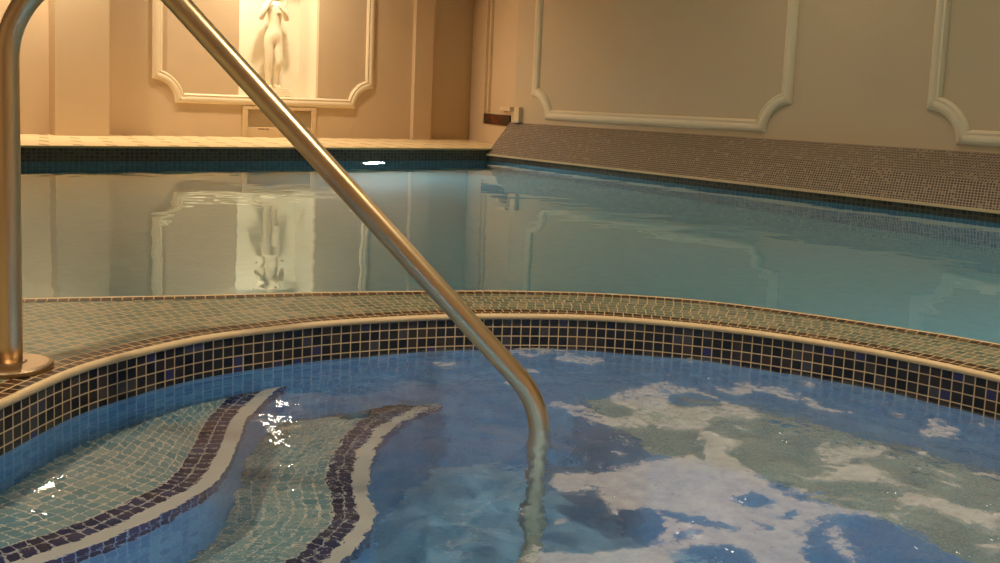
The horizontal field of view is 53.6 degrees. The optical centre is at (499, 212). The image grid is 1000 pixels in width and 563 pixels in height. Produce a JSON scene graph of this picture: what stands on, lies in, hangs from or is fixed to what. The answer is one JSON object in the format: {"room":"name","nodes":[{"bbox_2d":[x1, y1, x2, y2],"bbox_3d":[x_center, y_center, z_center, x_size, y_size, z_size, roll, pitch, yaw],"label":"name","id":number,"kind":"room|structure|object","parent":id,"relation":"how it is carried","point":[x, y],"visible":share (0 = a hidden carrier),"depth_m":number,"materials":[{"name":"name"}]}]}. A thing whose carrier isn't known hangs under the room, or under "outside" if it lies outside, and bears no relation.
{"room":"indoor swimming pool","nodes":[
{"label":"indoor swimming pool","id":0,"kind":"room"},
{"bbox_2d":[48,0,109,135],"bbox_3d":[-4.102,-2.028,9.616,0.500,2.752,0.350,-2,8,-38],"label":"wall","id":1,"kind":"structure","parent":0,"point":[79,90],"depth_m":9.53,"materials":[{"name":"paint"}]},
{"bbox_2d":[0,0,413,138],"bbox_3d":[-4.934,-2.005,9.089,9.800,2.752,0.070,-2,8,-38],"label":"wall","id":2,"kind":"structure","parent":0,"point":[141,104],"depth_m":10.58,"materials":[{"name":"paint"}]},
{"bbox_2d":[152,0,374,108],"bbox_3d":[-2.509,-2.203,10.901,2.609,2.052,0.034,-2,8,-38],"label":"trim","id":3,"kind":"structure","parent":2,"relation":"attached to","point":[158,73],"depth_m":10.77,"materials":[{"name":"paint"}]},
{"bbox_2d":[238,0,316,97],"bbox_3d":[-2.616,-2.120,11.221,1.012,1.655,0.480,-2,8,-38],"label":"wall niche","id":4,"kind":"object","parent":2,"relation":"in","point":[297,75],"visible":0.39,"depth_m":11.50,"materials":[{"name":"paint"}]},
{"bbox_2d":[259,0,290,96],"bbox_3d":[-2.570,-1.965,11.211,0.362,1.293,0.265,-2,8,-38],"label":"statue","id":5,"kind":"object","parent":4,"relation":"in","point":[273,44],"visible":0.95,"depth_m":11.17,"materials":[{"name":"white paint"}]},
{"bbox_2d":[242,106,315,137],"bbox_3d":[-2.468,-1.011,11.106,0.887,0.342,0.025,-2,8,-38],"label":"air vent","id":6,"kind":"object","parent":2,"relation":"in","point":[255,123],"visible":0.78,"depth_m":11.00,"materials":[{"name":"metal"}]},
{"bbox_2d":[248,109,310,127],"bbox_3d":[-2.469,-1.049,11.109,0.772,0.194,0.011,-2,8,-38],"label":"grille","id":7,"kind":"object","parent":6,"relation":"attached to","point":[256,118],"depth_m":11.01,"materials":[{"name":"metal"}]},
{"bbox_2d":[21,148,485,159],"bbox_3d":[-3.913,-0.379,7.608,9.500,0.242,0.001,-2,8,-38],"label":"wall","id":8,"kind":"structure","parent":0,"point":[26,153],"depth_m":8.74,"materials":[{"name":"tile"}]},
{"bbox_2d":[21,145,491,149],"bbox_3d":[-3.870,-0.507,7.627,9.600,0.017,0.034,-2,8,-38],"label":"trim","id":9,"kind":"structure","parent":8,"relation":"attached to","point":[22,146],"depth_m":8.73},
{"bbox_2d":[20,134,493,148],"bbox_3d":[-4.004,-0.701,9.267,11.400,0.001,2.812,-2,8,-38],"label":"deck","id":10,"kind":"object","parent":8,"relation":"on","point":[26,139],"visible":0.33,"depth_m":9.68,"materials":[{"name":"beige tile"}]},
{"bbox_2d":[410,0,434,139],"bbox_3d":[-1.087,-2.196,12.300,0.260,2.752,0.570,-2,8,-38],"label":"wall pier","id":11,"kind":"object","parent":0,"point":[424,10],"visible":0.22,"depth_m":12.11,"materials":[{"name":"paint"}]},
{"bbox_2d":[431,0,473,138],"bbox_3d":[-0.606,-2.209,12.601,0.950,2.752,0.080,-2,8,-38],"label":"wall","id":12,"kind":"structure","parent":0,"point":[453,21],"depth_m":12.60,"materials":[{"name":"beige paint"}]},
{"bbox_2d":[469,0,518,159],"bbox_3d":[-0.079,-2.053,11.827,0.060,2.852,2.285,1,6,-15],"label":"wall","id":13,"kind":"structure","parent":0,"point":[505,31],"depth_m":11.59,"materials":[{"name":"paint"}]},
{"bbox_2d":[481,0,490,111],"bbox_3d":[-0.152,-2.350,11.928,0.035,2.270,0.115,1,6,-15],"label":"batten","id":14,"kind":"object","parent":13,"relation":"attached to","point":[487,2],"visible":0.92,"depth_m":11.95,"materials":[{"name":"paint"}]},
{"bbox_2d":[486,0,494,111],"bbox_3d":[-0.093,-2.323,11.708,0.035,2.270,0.055,1,6,-15],"label":"batten","id":15,"kind":"object","parent":13,"relation":"attached to","point":[492,1],"visible":1,"depth_m":11.74,"materials":[{"name":"paint"}]},
{"bbox_2d":[483,113,510,125],"bbox_3d":[-0.041,-1.076,11.493,0.016,0.121,1.190,1,6,-15],"label":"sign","id":16,"kind":"object","parent":13,"relation":"attached to","point":[496,119],"visible":0.99,"depth_m":11.43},
{"bbox_2d":[500,106,522,122],"bbox_3d":[0.102,-1.083,10.942,0.092,0.163,0.602,0,7,-21],"label":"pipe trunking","id":17,"kind":"object","parent":13,"relation":"attached to","point":[517,110],"visible":1,"depth_m":10.70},
{"bbox_2d":[0,319,999,452],"bbox_3d":[0.200,0.465,1.610,2.275,0.105,2.270,-2,8,-38],"label":"wall","id":18,"kind":"structure","parent":0,"point":[21,420],"depth_m":2.50,"materials":[{"name":"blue tile"}]},
{"bbox_2d":[0,348,999,562],"bbox_3d":[0.198,0.502,1.614,2.279,0.012,2.274,-2,8,-38],"label":"water","id":19,"kind":"object","parent":18,"relation":"in","point":[403,457],"visible":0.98,"depth_m":1.82,"materials":[{"name":"blue liquid"}]},
{"bbox_2d":[434,348,999,562],"bbox_3d":[0.484,0.486,1.829,1.538,0.011,2.250,-2,8,-38],"label":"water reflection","id":20,"kind":"object","parent":19,"relation":"on","point":[692,501],"visible":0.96,"depth_m":1.71,"materials":[{"name":"grey liquid"}]},
{"bbox_2d":[0,313,999,409],"bbox_3d":[0.202,0.411,1.604,2.287,0.014,2.282,-2,8,-38],"label":"trim","id":21,"kind":"structure","parent":18,"relation":"attached to","point":[17,396],"depth_m":2.46,"materials":[{"name":"beige tile"}]},
{"bbox_2d":[0,294,999,382],"bbox_3d":[-0.742,0.484,0.545,5.806,0.001,5.219,-2,8,-38],"label":"pool deck","id":22,"kind":"object","parent":18,"relation":"on","point":[57,330],"visible":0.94,"depth_m":2.63,"materials":[{"name":"tile"}]},
{"bbox_2d":[22,290,999,344],"bbox_3d":[-0.698,0.361,1.814,7.721,0.032,2.697,3,6,5],"label":"trim","id":23,"kind":"structure","parent":18,"relation":"attached to","point":[454,290],"depth_m":2.86,"materials":[{"name":"beige tile"}]},
{"bbox_2d":[0,309,999,398],"bbox_3d":[0.202,0.407,1.603,2.419,0.001,2.414,-2,8,-38],"label":"trim","id":24,"kind":"structure","parent":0,"point":[10,386],"depth_m":2.46,"materials":[{"name":"tile"}]},
{"bbox_2d":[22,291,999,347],"bbox_3d":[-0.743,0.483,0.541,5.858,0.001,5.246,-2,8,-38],"label":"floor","id":25,"kind":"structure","parent":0,"point":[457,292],"depth_m":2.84,"materials":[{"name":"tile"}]},
{"bbox_2d":[487,122,999,210],"bbox_3d":[2.973,-0.164,6.603,0.730,0.478,10.385,-2,8,-38],"label":"wall","id":26,"kind":"structure","parent":0,"point":[947,177],"depth_m":7.71,"materials":[{"name":"tile"}]},
{"bbox_2d":[486,154,999,213],"bbox_3d":[2.854,-0.043,6.410,0.024,0.019,10.204,-2,8,-36],"label":"trim","id":27,"kind":"structure","parent":26,"relation":"attached to","point":[540,160],"depth_m":7.46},
{"bbox_2d":[487,155,999,220],"bbox_3d":[2.847,0.059,6.418,0.001,0.185,10.204,-2,8,-36],"label":"wall","id":28,"kind":"structure","parent":0,"point":[870,202],"depth_m":7.46,"materials":[{"name":"tile"}]},
{"bbox_2d":[514,0,999,152],"bbox_3d":[3.362,-1.539,6.669,0.060,2.472,10.320,-2,8,-38],"label":"wall","id":29,"kind":"structure","parent":0,"point":[862,71],"depth_m":8.13,"materials":[{"name":"paint"}]},
{"bbox_2d":[532,0,799,131],"bbox_3d":[1.369,-1.844,9.165,0.034,2.072,3.286,-2,8,-38],"label":"trim","id":30,"kind":"structure","parent":29,"relation":"attached to","point":[786,96],"depth_m":8.80,"materials":[{"name":"paint"}]},
{"bbox_2d":[927,0,999,146],"bbox_3d":[4.037,-1.356,5.725,0.034,2.077,3.175,-2,8,-38],"label":"trim","id":31,"kind":"structure","parent":29,"relation":"attached to","point":[964,135],"depth_m":6.93,"materials":[{"name":"paint"}]},
{"label":"floor","id":32,"kind":"structure","parent":0,"visible":0},
{"bbox_2d":[0,0,549,431],"bbox_3d":[-0.462,0.420,2.039,1.211,1.826,0.157,2,6,-4],"label":"handrail","id":33,"kind":"object","parent":32,"relation":"on","point":[14,364],"visible":0.89,"depth_m":1.96,"materials":[{"name":"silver metal"}]},
{"bbox_3d":[-0.768,1.157,0.618,5.858,1.345,5.250,-2,8,-38],"label":"pool","id":34,"kind":"object","parent":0,"visible":0},
{"bbox_2d":[21,160,999,343],"bbox_3d":[-0.803,0.168,3.603,9.509,0.001,10.199,-2,8,-38],"label":"pool water","id":35,"kind":"object","parent":34,"relation":"in","point":[91,228],"visible":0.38,"depth_m":4.40,"materials":[{"name":"teal liquid"}]}
]}

